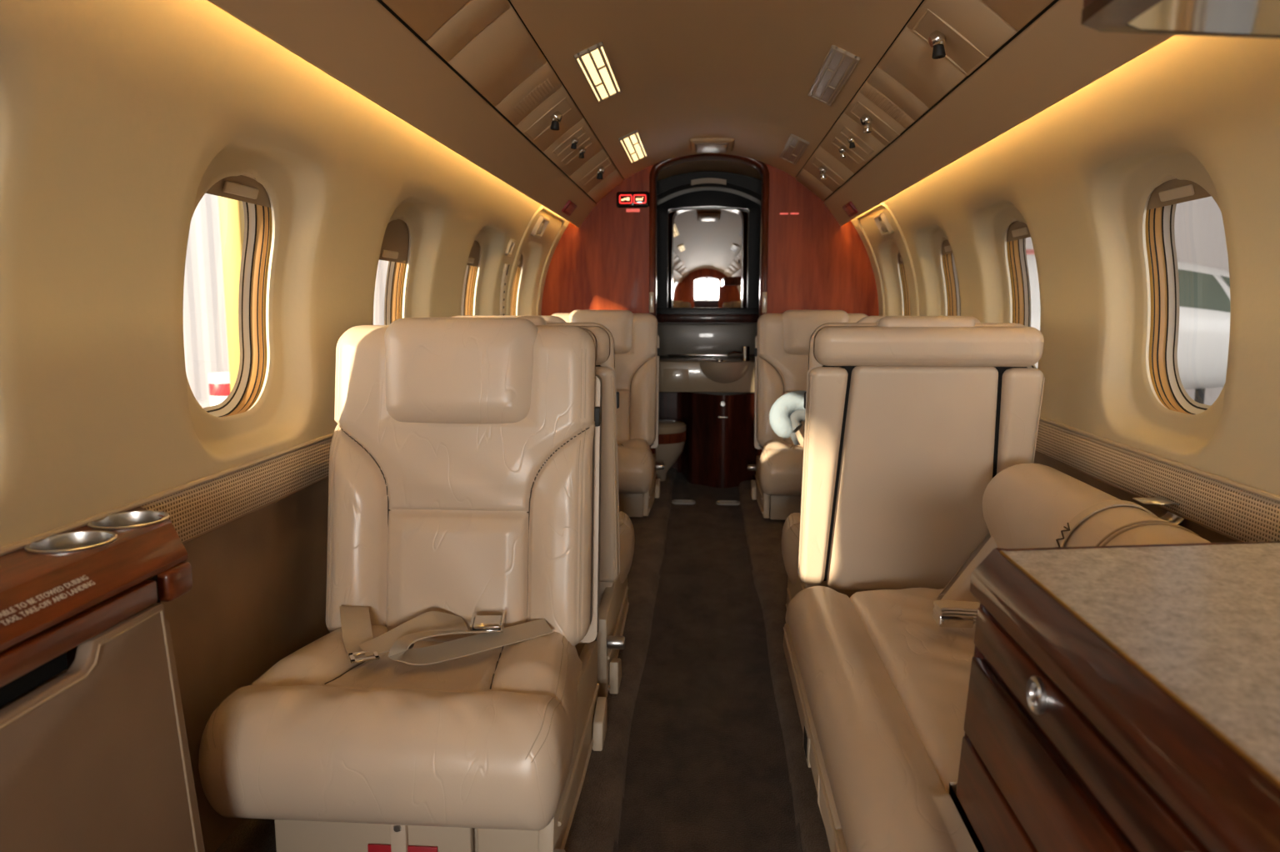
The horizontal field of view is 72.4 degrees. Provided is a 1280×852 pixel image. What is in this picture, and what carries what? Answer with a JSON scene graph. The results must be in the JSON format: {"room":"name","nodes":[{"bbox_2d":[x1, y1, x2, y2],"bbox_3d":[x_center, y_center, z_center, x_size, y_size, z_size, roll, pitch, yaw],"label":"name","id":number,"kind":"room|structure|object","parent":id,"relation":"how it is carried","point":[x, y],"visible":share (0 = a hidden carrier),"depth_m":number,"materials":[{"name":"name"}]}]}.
{"room":"aircraft cabin","nodes":[
{"label":"aircraft cabin","id":0,"kind":"room"},
{"bbox_2d":[0,0,569,851],"bbox_3d":[-0.533,-0.012,1.581,0.273,1.348,4.850,1,8,4],"label":"wall","id":1,"kind":"structure","parent":0,"point":[117,117],"depth_m":1.20,"materials":[{"name":"beige plastic"}]},
{"bbox_2d":[0,432,333,555],"bbox_3d":[-0.623,0.075,1.600,0.020,0.086,4.850,1,8,4],"label":"trim","id":2,"kind":"structure","parent":1,"relation":"attached to","point":[196,508],"depth_m":1.36,"materials":[{"name":"beige woven fabric"}]},
{"bbox_2d":[202,171,274,417],"bbox_3d":[-0.678,-0.214,1.437,0.100,0.415,0.284,1,8,4],"label":"window","id":3,"kind":"structure","parent":1,"relation":"in","point":[259,220],"depth_m":1.56,"materials":[{"name":"beige"}]},
{"bbox_2d":[205,171,270,207],"bbox_3d":[-0.644,-0.389,1.410,0.019,0.049,0.231,1,8,4],"label":"shade","id":4,"kind":"object","parent":3,"relation":"attached to","point":[244,187],"depth_m":1.41,"materials":[{"name":"beige plastic"}]},
{"bbox_2d":[379,216,410,324],"bbox_3d":[-0.626,-0.313,2.148,0.100,0.415,0.284,1,8,4],"label":"window","id":5,"kind":"structure","parent":1,"relation":"in","point":[396,245],"depth_m":2.27,"materials":[{"name":"beige plastic"}]},
{"bbox_2d":[379,218,409,263],"bbox_3d":[-0.601,-0.457,2.127,0.036,0.111,0.279,1,8,4],"label":"shade","id":6,"kind":"object","parent":5,"relation":"attached to","point":[395,245],"depth_m":2.15,"materials":[{"name":"beige plastic"}]},
{"bbox_2d":[207,0,595,227],"bbox_3d":[-0.432,-0.562,1.194,0.078,0.110,5.450,1,8,4],"label":"trim","id":7,"kind":"structure","parent":1,"relation":"attached to","point":[361,44],"depth_m":1.51,"materials":[{"name":"beige plastic"}]},
{"bbox_2d":[460,238,480,314],"bbox_3d":[-0.574,-0.411,2.850,0.100,0.415,0.284,1,8,4],"label":"window","id":8,"kind":"structure","parent":1,"relation":"in","point":[468,296],"depth_m":2.98,"materials":[{"name":"beige plastic"}]},
{"bbox_2d":[466,240,479,266],"bbox_3d":[-0.547,-0.565,2.826,0.031,0.090,0.272,1,8,4],"label":"shade","id":9,"kind":"object","parent":8,"relation":"attached to","point":[473,260],"depth_m":2.88,"materials":[{"name":"beige plastic"}]},
{"bbox_2d":[376,0,623,202],"bbox_3d":[-0.334,-0.666,1.172,0.145,0.112,5.450,1,8,4],"label":"overhead panel","id":10,"kind":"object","parent":1,"relation":"attached to","point":[487,44],"depth_m":1.83,"materials":[{"name":"beige plastic"}]},
{"bbox_2d":[499,238,516,315],"bbox_3d":[-0.473,-0.494,3.129,0.055,0.335,0.146,-4,9,-25],"label":"rail","id":11,"kind":"object","parent":1,"relation":"attached to","point":[511,245],"visible":0.76,"depth_m":3.12,"materials":[{"name":"beige plastic"}]},
{"bbox_2d":[505,238,516,256],"bbox_3d":[-0.455,-0.626,3.074,0.030,0.058,0.060,1,8,4],"label":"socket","id":12,"kind":"object","parent":11,"relation":"attached to","point":[511,245],"depth_m":3.05,"materials":[{"name":"beige plastic"}]},
{"bbox_2d":[510,253,523,315],"bbox_3d":[-0.524,-0.506,3.531,0.100,0.415,0.284,1,8,4],"label":"window","id":13,"kind":"structure","parent":1,"relation":"in","point":[519,269],"depth_m":3.66,"materials":[{"name":"beige"}]},
{"bbox_2d":[517,255,522,267],"bbox_3d":[-0.493,-0.672,3.506,0.024,0.064,0.251,1,8,4],"label":"shade","id":14,"kind":"object","parent":13,"relation":"attached to","point":[520,263],"depth_m":3.59,"materials":[{"name":"beige plastic"}]},
{"bbox_2d":[512,78,554,116],"bbox_3d":[-0.258,-0.793,2.115,0.096,0.074,0.100,1,8,4],"label":"air vent","id":15,"kind":"object","parent":1,"relation":"attached to","point":[541,91],"visible":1,"depth_m":2.11,"materials":[{"name":"beige plastic"}]},
{"bbox_2d":[505,205,564,315],"bbox_3d":[-0.410,-0.554,3.537,0.147,0.604,0.614,1,8,4],"label":"trim","id":16,"kind":"structure","parent":1,"relation":"attached to","point":[541,207],"depth_m":3.25,"materials":[{"name":"beige plastic"}]},
{"bbox_2d":[530,215,549,239],"bbox_3d":[-0.384,-0.766,3.373,0.055,0.080,0.136,1,8,4],"label":"emergency release","id":17,"kind":"object","parent":1,"relation":"attached to","point":[542,222],"visible":1,"depth_m":3.36,"materials":[{"name":"beige plastic"}]},
{"bbox_2d":[523,97,572,141],"bbox_3d":[-0.245,-0.820,2.344,0.114,0.090,0.124,1,8,4],"label":"light","id":18,"kind":"object","parent":1,"relation":"attached to","point":[556,117],"visible":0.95,"depth_m":2.33,"materials":[{"name":"beige plastic"}]},
{"bbox_2d":[561,200,576,215],"bbox_3d":[-0.276,-0.850,3.415,0.042,0.046,0.170,1,8,4],"label":"exit sign","id":19,"kind":"object","parent":1,"relation":"attached to","point":[569,207],"visible":1,"depth_m":3.38,"materials":[{"name":"red plastic"}]},
{"bbox_2d":[551,126,586,156],"bbox_3d":[-0.217,-0.870,2.679,0.096,0.075,0.084,1,8,4],"label":"air nozzle","id":20,"kind":"object","parent":1,"relation":"attached to","point":[574,140],"visible":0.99,"depth_m":2.67,"materials":[{"name":"beige plastic"}]},
{"bbox_2d":[560,137,593,164],"bbox_3d":[-0.205,-0.893,2.847,0.096,0.075,0.084,1,8,4],"label":"air nozzle","id":21,"kind":"object","parent":1,"relation":"attached to","point":[582,150],"visible":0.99,"depth_m":2.84,"materials":[{"name":"beige plastic"}]},
{"bbox_2d":[578,157,611,186],"bbox_3d":[-0.169,-0.958,3.301,0.115,0.089,0.124,1,8,4],"label":"light","id":22,"kind":"object","parent":1,"relation":"attached to","point":[600,171],"visible":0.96,"depth_m":3.29,"materials":[{"name":"beige plastic"}]},
{"bbox_2d":[215,467,830,851],"bbox_3d":[0.132,0.621,1.696,1.600,0.022,6.200,1,8,4],"label":"floor","id":23,"kind":"structure","parent":0,"point":[702,750],"depth_m":1.86,"materials":[{"name":"carpet"}]},
{"bbox_2d":[0,506,204,851],"bbox_3d":[-0.643,0.490,0.454,0.140,0.584,1.468,1,8,4],"label":"console","id":24,"kind":"object","parent":23,"relation":"on","point":[95,757],"visible":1,"depth_m":0.89,"materials":[{"name":"brown wood"}]},
{"bbox_2d":[198,317,607,851],"bbox_3d":[-0.340,0.234,1.448,0.518,0.814,0.620,1,8,4],"label":"seat","id":25,"kind":"object","parent":23,"relation":"on","point":[448,702],"visible":1,"depth_m":1.51,"materials":[{"name":"beige leather"}]},
{"bbox_2d":[198,625,582,830],"bbox_3d":[-0.349,0.446,1.378,0.514,0.182,0.415,1,8,4],"label":"seat cushion","id":26,"kind":"object","parent":25,"relation":"on","point":[482,728],"depth_m":1.20,"materials":[{"name":"leather"}]},
{"bbox_2d":[449,315,634,697],"bbox_3d":[-0.279,0.141,2.112,0.536,0.814,0.647,1,8,4],"label":"seat","id":27,"kind":"object","parent":23,"relation":"on","point":[617,531],"visible":0.2,"depth_m":1.88,"materials":[{"name":"beige leather"}]},
{"bbox_2d":[599,511,634,607],"bbox_3d":[-0.280,0.327,2.238,0.514,0.182,0.415,1,8,4],"label":"seat cushion","id":28,"kind":"object","parent":27,"relation":"on","point":[627,538],"depth_m":2.20,"materials":[{"name":"leather"}]},
{"bbox_2d":[550,310,664,516],"bbox_3d":[-0.178,-0.067,3.608,0.536,0.814,0.647,1,8,4],"label":"seat","id":29,"kind":"object","parent":23,"relation":"on","point":[636,337],"visible":0.5,"depth_m":3.69,"materials":[{"name":"beige leather"}]},
{"bbox_2d":[617,437,654,493],"bbox_3d":[-0.194,0.146,3.539,0.514,0.182,0.415,1,8,4],"label":"seat cushion","id":30,"kind":"object","parent":29,"relation":"on","point":[635,457],"depth_m":3.34,"materials":[{"name":"leather"}]},
{"bbox_2d":[655,418,686,481],"bbox_3d":[0.067,0.128,4.204,0.313,0.309,0.263,1,8,4],"label":"toilet","id":31,"kind":"object","parent":23,"relation":"on","point":[672,433],"visible":0.43,"depth_m":4.10,"materials":[{"name":"beige ceramic"}]},
{"bbox_2d":[671,499,695,504],"bbox_3d":[0.191,0.333,3.823,0.105,0.013,0.058,1,8,4],"label":"floor light","id":32,"kind":"object","parent":23,"relation":"on","point":[675,501],"visible":1,"depth_m":3.81,"materials":[{"name":"grey"}]},
{"bbox_2d":[657,322,757,488],"bbox_3d":[0.329,-0.115,4.337,0.860,0.774,0.532,1,8,4],"label":"vanity unit","id":33,"kind":"object","parent":23,"relation":"on","point":[719,447],"visible":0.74,"depth_m":4.17,"materials":[{"name":"brown wood"}]},
{"bbox_2d":[659,355,754,392],"bbox_3d":[0.333,-0.262,4.363,0.860,0.147,0.440,1,8,4],"label":"countertop","id":34,"kind":"structure","parent":33,"relation":"on","point":[698,382],"depth_m":4.15,"materials":[{"name":"beige"}]},
{"bbox_2d":[697,360,751,383],"bbox_3d":[0.398,-0.248,4.120,0.256,0.112,0.115,1,8,4],"label":"basin","id":35,"kind":"object","parent":34,"relation":"in","point":[718,371],"depth_m":4.11,"materials":[{"name":"beige ceramic"}]},
{"bbox_2d":[727,345,749,360],"bbox_3d":[0.474,-0.350,4.213,0.113,0.068,0.043,-1,8,-5],"label":"tap","id":36,"kind":"object","parent":34,"relation":"on","point":[745,349],"depth_m":4.20,"materials":[{"name":"silver metal"}]},
{"bbox_2d":[715,500,739,504],"bbox_3d":[0.384,0.335,3.809,0.105,0.013,0.058,1,8,4],"label":"floor light","id":37,"kind":"object","parent":23,"relation":"on","point":[719,502],"visible":1,"depth_m":3.79,"materials":[{"name":"grey"}]},
{"bbox_2d":[747,310,867,519],"bbox_3d":[0.722,-0.058,3.544,0.536,0.814,0.647,1,8,4],"label":"seat","id":38,"kind":"object","parent":23,"relation":"on","point":[782,340],"visible":0.47,"depth_m":3.63,"materials":[{"name":"beige leather"}]},
{"bbox_2d":[758,439,803,495],"bbox_3d":[0.723,0.155,3.474,0.514,0.182,0.415,1,8,4],"label":"seat cushion","id":39,"kind":"object","parent":38,"relation":"on","point":[780,462],"depth_m":3.30,"materials":[{"name":"leather"}]},
{"bbox_2d":[769,390,806,444],"bbox_3d":[0.631,-0.036,3.457,0.240,0.203,0.143,1,8,4],"label":"pillow","id":40,"kind":"object","parent":38,"relation":"on","point":[787,412],"visible":0.75,"depth_m":3.43,"materials":[{"name":"white fabric"}]},
{"bbox_2d":[781,315,1044,608],"bbox_3d":[0.599,0.147,2.069,0.512,0.814,0.644,1,8,4],"label":"seat","id":41,"kind":"object","parent":23,"relation":"on","point":[909,420],"visible":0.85,"depth_m":1.81,"materials":[{"name":"beige leather"}]},
{"bbox_2d":[781,512,868,597],"bbox_3d":[0.614,0.333,2.193,0.491,0.182,0.415,1,8,4],"label":"seat cushion","id":42,"kind":"object","parent":41,"relation":"on","point":[790,533],"depth_m":2.20,"materials":[{"name":"leather"}]},
{"bbox_2d":[783,462,1209,851],"bbox_3d":[0.539,0.387,1.317,0.554,0.547,0.975,1,8,4],"label":"side divan","id":43,"kind":"object","parent":23,"relation":"on","point":[880,677],"visible":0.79,"depth_m":1.32,"materials":[{"name":"beige leather"}]},
{"bbox_2d":[785,585,984,851],"bbox_3d":[0.521,0.450,1.328,0.505,0.132,0.975,1,8,4],"label":"seat cushion","id":44,"kind":"object","parent":43,"relation":"on","point":[880,687],"depth_m":1.27,"materials":[{"name":"leather"}]},
{"bbox_2d":[955,540,1279,851],"bbox_3d":[0.547,0.500,0.369,0.467,0.578,1.391,1,8,4],"label":"base cabinet","id":45,"kind":"object","parent":23,"relation":"on","point":[1121,697],"visible":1,"depth_m":0.71,"materials":[{"name":"brown wood"}]},
{"bbox_2d":[1000,542,1279,779],"bbox_3d":[0.559,0.228,0.317,0.441,0.020,1.365,1,8,4],"label":"countertop","id":46,"kind":"structure","parent":45,"relation":"on","point":[1202,620],"depth_m":0.74,"materials":[{"name":"beige stone"}]},
{"bbox_2d":[656,185,760,394],"bbox_3d":[0.350,-0.525,4.573,1.000,1.540,0.030,1,8,4],"label":"wall","id":47,"kind":"structure","parent":0,"point":[705,187],"depth_m":4.47,"materials":[{"name":"brown"}]},
{"bbox_2d":[657,322,757,356],"bbox_3d":[0.347,-0.447,4.534,0.600,0.172,0.030,1,8,4],"label":"backsplash","id":48,"kind":"structure","parent":47,"relation":"attached to","point":[674,337],"depth_m":4.52,"materials":[{"name":"brown"}]},
{"bbox_2d":[656,190,760,322],"bbox_3d":[0.345,-0.861,4.458,0.570,0.662,0.095,1,8,4],"label":"mirror","id":49,"kind":"object","parent":47,"relation":"attached to","point":[708,241],"visible":0.85,"depth_m":4.47,"materials":[{"name":"mirror glass"},{"name":"polished black metal"}]},
{"bbox_2d":[540,163,879,315],"bbox_3d":[0.303,-0.449,3.932,1.512,1.566,0.035,1,8,4],"label":"wall","id":50,"kind":"structure","parent":0,"point":[815,262],"depth_m":3.87,"materials":[{"name":"brown wood"}]},
{"bbox_2d":[616,191,649,207],"bbox_3d":[-0.032,-0.996,3.853,0.144,0.068,0.017,1,8,4],"label":"warning sign","id":51,"kind":"object","parent":50,"relation":"attached to","point":[624,199],"visible":1,"depth_m":3.85,"materials":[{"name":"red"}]},
{"bbox_2d":[625,208,639,211],"bbox_3d":[-0.031,-0.953,3.867,0.060,0.014,0.002,1,8,4],"label":"placard","id":52,"kind":"object","parent":50,"relation":"attached to","point":[627,209],"visible":1,"depth_m":3.87,"materials":[{"name":"red plastic"}]},
{"bbox_2d":[649,292,654,312],"bbox_3d":[0.052,-0.551,3.904,0.020,0.090,0.009,1,8,4],"label":"light","id":53,"kind":"object","parent":50,"relation":"in","point":[651,294],"depth_m":3.90,"materials":[{"name":"beige"}]},
{"bbox_2d":[649,153,769,454],"bbox_3d":[0.305,-0.443,3.959,0.524,1.548,0.112,1,8,4],"label":"trim","id":54,"kind":"structure","parent":50,"relation":"attached to","point":[761,167],"depth_m":3.85,"materials":[{"name":"brown wood"}]},
{"bbox_2d":[761,291,766,312],"bbox_3d":[0.550,-0.546,3.869,0.020,0.090,0.009,1,8,4],"label":"light","id":55,"kind":"object","parent":50,"relation":"in","point":[764,293],"depth_m":3.87,"materials":[{"name":"beige"}]},
{"bbox_2d":[780,212,799,214],"bbox_3d":[0.652,-0.927,3.820,0.082,0.007,0.002,1,8,4],"label":"placard","id":56,"kind":"object","parent":50,"relation":"attached to","point":[780,212],"visible":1,"depth_m":3.82,"materials":[{"name":"red"}]},
{"bbox_2d":[510,0,922,180],"bbox_3d":[0.129,-0.804,1.458,0.744,0.104,6.120,1,8,4],"label":"ceiling","id":57,"kind":"structure","parent":0,"point":[745,72],"depth_m":2.26,"materials":[{"name":"beige plastic"}]},
{"bbox_2d":[573,41,621,103],"bbox_3d":[-0.104,-0.903,2.251,0.072,0.040,0.460,1,8,4],"label":"recessed light","id":58,"kind":"object","parent":57,"relation":"in","point":[593,62],"visible":1,"depth_m":2.21,"materials":[{"name":"beige plastic"}]},
{"bbox_2d":[618,130,647,164],"bbox_3d":[-0.023,-1.052,3.307,0.072,0.040,0.520,1,8,4],"label":"recessed light","id":59,"kind":"object","parent":57,"relation":"in","point":[632,143],"visible":1,"depth_m":3.27,"materials":[{"name":"beige plastic"}]},
{"bbox_2d":[689,137,734,152],"bbox_3d":[0.291,-1.139,3.556,0.176,0.025,0.260,1,8,4],"label":"recessed light","id":60,"kind":"object","parent":57,"relation":"in","point":[699,144],"visible":0.99,"depth_m":3.48,"materials":[{"name":"beige plastic"}]},
{"bbox_2d":[779,133,809,164],"bbox_3d":[0.578,-1.036,3.286,0.071,0.042,0.460,1,8,4],"label":"ceiling light","id":61,"kind":"object","parent":57,"relation":"attached to","point":[795,147],"visible":1,"depth_m":3.25,"materials":[{"name":"beige plastic"}]},
{"bbox_2d":[807,45,860,106],"bbox_3d":[0.494,-0.896,2.253,0.071,0.042,0.470,1,8,4],"label":"ceiling light","id":62,"kind":"object","parent":57,"relation":"attached to","point":[838,65],"visible":1,"depth_m":2.21,"materials":[{"name":"beige plastic"}]},
{"bbox_2d":[850,35,1279,542],"bbox_3d":[0.764,0.042,1.190,0.273,1.348,5.450,1,8,4],"label":"wall","id":63,"kind":"structure","parent":0,"point":[1082,172],"depth_m":1.60,"materials":[{"name":"beige plastic"}]},
{"bbox_2d":[811,156,845,185],"bbox_3d":[0.700,-0.944,3.249,0.114,0.091,0.124,1,8,4],"label":"air nozzle","id":64,"kind":"object","parent":63,"relation":"attached to","point":[822,169],"visible":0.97,"depth_m":3.24,"materials":[{"name":"beige plastic"}]},
{"bbox_2d":[831,136,864,164],"bbox_3d":[0.667,-0.883,2.809,0.095,0.076,0.084,1,8,4],"label":"air nozzle","id":65,"kind":"object","parent":63,"relation":"attached to","point":[842,149],"visible":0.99,"depth_m":2.80,"materials":[{"name":"beige plastic"}]},
{"bbox_2d":[842,200,858,216],"bbox_3d":[0.820,-0.844,3.411,0.041,0.047,0.170,1,8,4],"label":"exit sign","id":66,"kind":"object","parent":63,"relation":"attached to","point":[850,209],"visible":1,"depth_m":3.38,"materials":[{"name":"red plastic"}]},
{"bbox_2d":[840,125,874,155],"bbox_3d":[0.655,-0.859,2.637,0.095,0.076,0.084,1,8,4],"label":"air nozzle","id":67,"kind":"object","parent":63,"relation":"attached to","point":[851,139],"visible":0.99,"depth_m":2.63,"materials":[{"name":"beige plastic"}]},
{"bbox_2d":[850,100,899,143],"bbox_3d":[0.635,-0.822,2.370,0.114,0.091,0.124,1,8,4],"label":"light","id":68,"kind":"object","parent":63,"relation":"attached to","point":[866,120],"visible":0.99,"depth_m":2.36,"materials":[{"name":"beige plastic"}]},
{"bbox_2d":[872,211,893,236],"bbox_3d":[0.909,-0.752,3.271,0.055,0.080,0.136,1,8,4],"label":"emergency release","id":69,"kind":"object","parent":63,"relation":"attached to","point":[881,220],"visible":1,"depth_m":3.26,"materials":[{"name":"beige plastic"}]},
{"bbox_2d":[863,85,908,123],"bbox_3d":[0.616,-0.804,2.192,0.096,0.074,0.100,1,8,4],"label":"air vent","id":70,"kind":"object","parent":63,"relation":"attached to","point":[877,98],"visible":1,"depth_m":2.18,"materials":[{"name":"beige plastic"}]},
{"bbox_2d":[856,202,919,315],"bbox_3d":[0.954,-0.538,3.418,0.147,0.604,0.614,1,8,4],"label":"trim","id":71,"kind":"structure","parent":63,"relation":"attached to","point":[883,204],"depth_m":3.12,"materials":[{"name":"beige plastic"}]},
{"bbox_2d":[897,252,909,315],"bbox_3d":[1.069,-0.495,3.457,0.100,0.415,0.284,1,8,4],"label":"window","id":72,"kind":"structure","parent":63,"relation":"in","point":[902,277],"depth_m":3.58,"materials":[{"name":"beige"}]},
{"bbox_2d":[898,252,903,264],"bbox_3d":[1.036,-0.668,3.435,0.021,0.054,0.239,1,8,4],"label":"shade","id":73,"kind":"object","parent":72,"relation":"attached to","point":[900,260],"depth_m":3.51,"materials":[{"name":"beige plastic"}]},
{"bbox_2d":[795,0,1059,200],"bbox_3d":[0.543,-0.657,1.109,0.145,0.112,5.450,1,8,4],"label":"trim","id":74,"kind":"structure","parent":63,"relation":"attached to","point":[907,73],"depth_m":1.85,"materials":[{"name":"beige plastic"}]},
{"bbox_2d":[940,238,960,315],"bbox_3d":[1.022,-0.406,2.814,0.100,0.415,0.284,1,8,4],"label":"window","id":75,"kind":"structure","parent":63,"relation":"in","point":[948,269],"depth_m":2.94,"materials":[{"name":"beige plastic"}]},
{"bbox_2d":[941,239,952,254],"bbox_3d":[0.989,-0.579,2.793,0.021,0.054,0.239,1,8,4],"label":"shade","id":76,"kind":"object","parent":75,"relation":"attached to","point":[946,247],"depth_m":2.83,"materials":[{"name":"beige plastic"}]},
{"bbox_2d":[911,8,989,75],"bbox_3d":[0.582,-0.722,1.649,0.114,0.091,0.124,1,8,4],"label":"light","id":77,"kind":"object","parent":63,"relation":"attached to","point":[937,39],"visible":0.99,"depth_m":1.64,"materials":[{"name":"beige plastic"}]},
{"bbox_2d":[824,0,1174,225],"bbox_3d":[0.641,-0.552,1.116,0.078,0.110,5.450,1,8,4],"label":"trim","id":78,"kind":"structure","parent":63,"relation":"attached to","point":[1055,57],"depth_m":1.63,"materials":[{"name":"beige plastic"}]},
{"bbox_2d":[1005,219,1037,369],"bbox_3d":[0.976,-0.319,2.192,0.100,0.415,0.284,1,8,4],"label":"window","id":79,"kind":"structure","parent":63,"relation":"in","point":[1017,232],"depth_m":2.32,"materials":[{"name":"beige"}]},
{"bbox_2d":[1006,220,1030,241],"bbox_3d":[0.944,-0.492,2.170,0.021,0.054,0.239,1,8,4],"label":"shade","id":80,"kind":"object","parent":79,"relation":"attached to","point":[1017,230],"depth_m":2.19,"materials":[{"name":"beige plastic"}]},
{"bbox_2d":[1035,415,1279,541],"bbox_3d":[0.855,0.131,1.196,0.020,0.086,5.450,1,8,4],"label":"trim","id":81,"kind":"structure","parent":63,"relation":"attached to","point":[1237,512],"depth_m":1.42,"materials":[{"name":"beige woven fabric"}]},
{"bbox_2d":[1132,495,1184,524],"bbox_3d":[0.842,0.138,1.425,0.064,0.038,0.048,1,8,4],"label":"guide","id":82,"kind":"object","parent":63,"relation":"attached to","point":[1168,517],"visible":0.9,"depth_m":1.42,"materials":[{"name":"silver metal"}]},
{"bbox_2d":[1142,175,1211,414],"bbox_3d":[0.923,-0.219,1.471,0.100,0.415,0.284,1,8,4],"label":"window","id":83,"kind":"structure","parent":63,"relation":"in","point":[1158,236],"depth_m":1.60,"materials":[{"name":"beige"}]},
{"bbox_2d":[1146,178,1211,209],"bbox_3d":[0.890,-0.394,1.449,0.019,0.049,0.231,1,8,4],"label":"shade","id":84,"kind":"object","parent":83,"relation":"attached to","point":[1172,191],"depth_m":1.45,"materials":[{"name":"beige plastic"}]},
{"bbox_2d":[1080,0,1279,39],"bbox_3d":[0.443,-0.305,0.183,0.270,0.136,1.110,1,8,4],"label":"locker","id":85,"kind":"object","parent":63,"relation":"attached to","point":[1232,18],"visible":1,"depth_m":0.65,"materials":[{"name":"brown wood"}]},
{"label":"outside","id":86,"kind":"structure","parent":0,"visible":0},
{"bbox_2d":[197,400,210,407],"bbox_3d":[0.740,0.791,10.178,80.000,0.050,100.000,1,8,4],"label":"ground","id":87,"kind":"structure","parent":86,"point":[204,403],"depth_m":19.32,"materials":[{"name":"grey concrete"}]},
{"bbox_2d":[208,371,230,405],"bbox_3d":[-8.853,-0.781,18.762,0.692,0.700,0.692,1,8,4],"label":"drum","id":88,"kind":"object","parent":87,"relation":"on","point":[219,382],"visible":0.48,"depth_m":18.44,"materials":[{"name":"white"}]},
{"bbox_2d":[217,195,244,391],"bbox_3d":[-4.928,-2.084,10.701,0.500,5.500,0.500,1,8,4],"label":"post","id":89,"kind":"object","parent":87,"relation":"on","point":[231,211],"visible":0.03,"depth_m":10.59,"materials":[{"name":"yellow paint"}]},
{"bbox_2d":[1025,249,1034,254],"bbox_3d":[7.874,-1.798,16.999,2.000,3.200,0.380,1,8,4],"label":"pink tail","id":90,"kind":"object","parent":87,"relation":"on","point":[1027,251],"visible":0.02,"depth_m":16.82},
{"bbox_2d":[1026,254,1230,404],"bbox_3d":[6.831,-1.074,12.635,5.500,2.827,1.900,5,9,31],"label":"jet","id":91,"kind":"object","parent":87,"relation":"on","point":[1204,291],"visible":0.11,"depth_m":11.47,"materials":[{"name":"white paint"}]},
{"bbox_3d":[0.329,-0.405,4.295,0.880,1.380,0.675,1,8,4],"label":"wall","id":92,"kind":"structure","parent":0,"visible":0},
{"bbox_2d":[690,177,726,185],"bbox_3d":[0.334,-1.187,4.254,0.170,0.034,0.011,1,8,4],"label":"light","id":93,"kind":"object","parent":92,"relation":"attached to","point":[708,180],"visible":1,"depth_m":4.25,"materials":[{"name":"beige plastic"}]},
{"bbox_2d":[656,171,761,200],"bbox_3d":[0.342,-1.132,4.368,0.840,0.240,0.190,1,8,4],"label":"trim","id":94,"kind":"structure","parent":92,"relation":"attached to","point":[751,186],"depth_m":4.27,"materials":[{"name":"black plastic"}]},
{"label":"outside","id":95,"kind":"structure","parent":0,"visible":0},
{"bbox_2d":[183,193,480,400],"bbox_3d":[-14.378,-5.241,15.980,32.520,10.300,0.016,-6,10,-35],"label":"wall","id":96,"kind":"structure","parent":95,"point":[206,352],"depth_m":19.68,"materials":[{"name":"grey"}]},
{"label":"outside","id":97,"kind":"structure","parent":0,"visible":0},
{"bbox_2d":[1025,44,1279,405],"bbox_3d":[17.497,-4.865,13.279,32.280,10.300,0.016,6,10,37],"label":"wall","id":98,"kind":"structure","parent":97,"point":[1200,237],"depth_m":18.07,"materials":[{"name":"grey"}]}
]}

